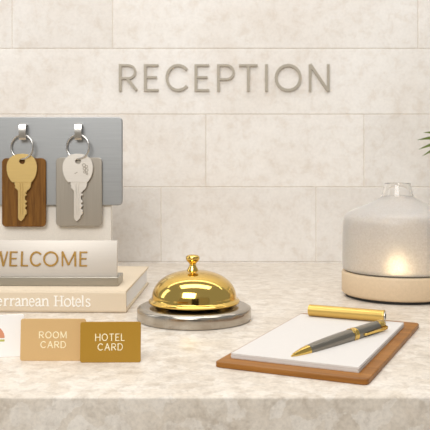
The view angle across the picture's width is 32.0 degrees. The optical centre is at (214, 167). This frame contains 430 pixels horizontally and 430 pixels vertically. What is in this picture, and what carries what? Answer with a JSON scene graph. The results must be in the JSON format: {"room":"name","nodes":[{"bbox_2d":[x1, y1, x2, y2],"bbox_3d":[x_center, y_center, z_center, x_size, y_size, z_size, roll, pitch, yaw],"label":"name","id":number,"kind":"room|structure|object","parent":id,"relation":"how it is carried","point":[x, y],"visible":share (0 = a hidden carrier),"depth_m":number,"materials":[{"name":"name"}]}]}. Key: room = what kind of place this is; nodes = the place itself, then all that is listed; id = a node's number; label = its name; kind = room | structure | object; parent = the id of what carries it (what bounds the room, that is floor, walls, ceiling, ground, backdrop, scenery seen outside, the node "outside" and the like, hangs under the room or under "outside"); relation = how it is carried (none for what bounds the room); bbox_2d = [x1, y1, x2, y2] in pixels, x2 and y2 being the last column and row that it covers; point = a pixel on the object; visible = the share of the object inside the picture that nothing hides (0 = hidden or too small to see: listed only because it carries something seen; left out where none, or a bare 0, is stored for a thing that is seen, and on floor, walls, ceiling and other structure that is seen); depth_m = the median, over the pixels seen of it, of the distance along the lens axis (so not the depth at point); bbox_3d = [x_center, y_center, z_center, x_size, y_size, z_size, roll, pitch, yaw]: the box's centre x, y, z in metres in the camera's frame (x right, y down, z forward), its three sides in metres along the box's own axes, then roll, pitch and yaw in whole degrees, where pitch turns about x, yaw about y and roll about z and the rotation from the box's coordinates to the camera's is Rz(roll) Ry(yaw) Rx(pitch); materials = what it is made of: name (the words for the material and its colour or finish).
{"room":"hotel lobby","nodes":[
{"label":"hotel lobby","id":0,"kind":"room"},
{"bbox_2d":[0,0,429,262],"bbox_3d":[-0.048,-0.225,1.459,2.324,2.970,0.060,0,0,0],"label":"wall","id":1,"kind":"structure","parent":0,"point":[233,173],"depth_m":1.43,"materials":[{"name":"stone"}]},
{"bbox_2d":[119,64,329,91],"bbox_3d":[0.018,-0.172,1.427,0.401,0.054,0.004,0,0,0],"label":"sign","id":2,"kind":"object","parent":1,"relation":"attached to","point":[327,88],"visible":1,"depth_m":1.43,"materials":[{"name":"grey metal"}]},
{"bbox_3d":[0.150,1.255,-0.356,5.500,0.050,3.689,0,0,0],"label":"floor","id":3,"kind":"structure","parent":0,"visible":0},
{"bbox_2d":[0,263,429,429],"bbox_3d":[0.200,0.705,1.009,3.600,1.050,0.838,0,0,0],"label":"countertop","id":4,"kind":"structure","parent":3,"relation":"on","point":[177,383],"depth_m":0.63,"materials":[{"name":"stone"}]},
{"bbox_2d":[0,314,23,356],"bbox_3d":[-0.213,0.160,0.714,0.062,0.040,0.004,0,0,-10],"label":"card","id":5,"kind":"object","parent":4,"relation":"on","point":[10,325],"visible":1,"depth_m":0.72,"materials":[{"name":"white paper"}]},
{"bbox_2d":[20,319,85,360],"bbox_3d":[-0.151,0.161,0.702,0.061,0.039,0.004,0,0,0],"label":"card","id":6,"kind":"object","parent":4,"relation":"on","point":[40,339],"visible":1,"depth_m":0.70,"materials":[{"name":"beige"}]},
{"bbox_2d":[0,117,122,239],"bbox_3d":[-0.265,0.049,1.210,0.233,0.262,0.035,0,0,0],"label":"key rack","id":7,"kind":"object","parent":4,"relation":"on","point":[49,136],"visible":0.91,"depth_m":1.21,"materials":[{"name":"metal"}]},
{"bbox_2d":[2,134,45,226],"bbox_3d":[-0.306,0.020,1.198,0.070,0.149,0.014,0,0,0],"label":"key","id":8,"kind":"object","parent":7,"relation":"hanging from","point":[23,175],"visible":1,"depth_m":1.20,"materials":[{"name":"brown wood"}]},
{"bbox_2d":[56,135,101,225],"bbox_3d":[-0.218,0.019,1.198,0.074,0.148,0.014,0,0,0],"label":"key","id":9,"kind":"object","parent":7,"relation":"hanging from","point":[78,176],"visible":1,"depth_m":1.20,"materials":[{"name":"silver metal"}]},
{"bbox_2d":[0,266,148,312],"bbox_3d":[-0.238,0.166,1.050,0.263,0.028,0.235,0,0,2],"label":"book","id":10,"kind":"object","parent":4,"relation":"on","point":[84,299],"visible":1,"depth_m":0.93,"materials":[{"name":"paper"}]},
{"bbox_2d":[0,240,122,285],"bbox_3d":[-0.226,0.123,0.990,0.203,0.058,0.045,0,0,1],"label":"welcome sign","id":11,"kind":"object","parent":10,"relation":"on","point":[22,262],"visible":1,"depth_m":0.97,"materials":[{"name":"metal"}]},
{"bbox_2d":[80,322,140,362],"bbox_3d":[-0.097,0.162,0.696,0.056,0.037,0.004,0,0,-1],"label":"card","id":12,"kind":"object","parent":4,"relation":"on","point":[100,342],"visible":1,"depth_m":0.69,"materials":[{"name":"gold metal"}]},
{"bbox_2d":[137,254,250,329],"bbox_3d":[-0.025,0.142,0.896,0.136,0.077,0.136,0,0,0],"label":"bell","id":13,"kind":"object","parent":4,"relation":"on","point":[193,298],"visible":1,"depth_m":0.85,"materials":[{"name":"metal"}]},
{"bbox_2d":[216,304,418,384],"bbox_3d":[0.115,0.168,0.763,0.140,0.023,0.252,0,0,25],"label":"clipboard","id":14,"kind":"object","parent":4,"relation":"on","point":[368,373],"visible":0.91,"depth_m":0.68,"materials":[{"name":"brown wood"}]},
{"bbox_2d":[231,314,403,372],"bbox_3d":[0.112,0.173,0.758,0.120,0.005,0.205,0,0,25],"label":"paper pad","id":15,"kind":"object","parent":14,"relation":"on","point":[277,345],"visible":0.88,"depth_m":0.72,"materials":[{"name":"white paper"}]},
{"bbox_2d":[291,320,387,356],"bbox_3d":[0.124,0.166,0.732,0.018,0.015,0.156,0,0,43],"label":"ballpoint pen","id":16,"kind":"object","parent":15,"relation":"on","point":[354,333],"visible":1,"depth_m":0.73,"materials":[{"name":"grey metal"}]},
{"bbox_2d":[342,183,429,304],"bbox_3d":[0.257,0.101,1.056,0.155,0.159,0.155,0,0,0],"label":"diffuser","id":17,"kind":"object","parent":4,"relation":"on","point":[386,239],"visible":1,"depth_m":0.99,"materials":[{"name":"white glass"}]},
{"bbox_2d":[418,131,429,155],"bbox_3d":[0.507,-0.001,1.244,0.268,0.363,0.256,0,0,42],"label":"potted palm","id":18,"kind":"object","parent":4,"relation":"on","point":[425,138],"visible":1,"depth_m":1.26,"materials":[{"name":"plant"}]}
]}

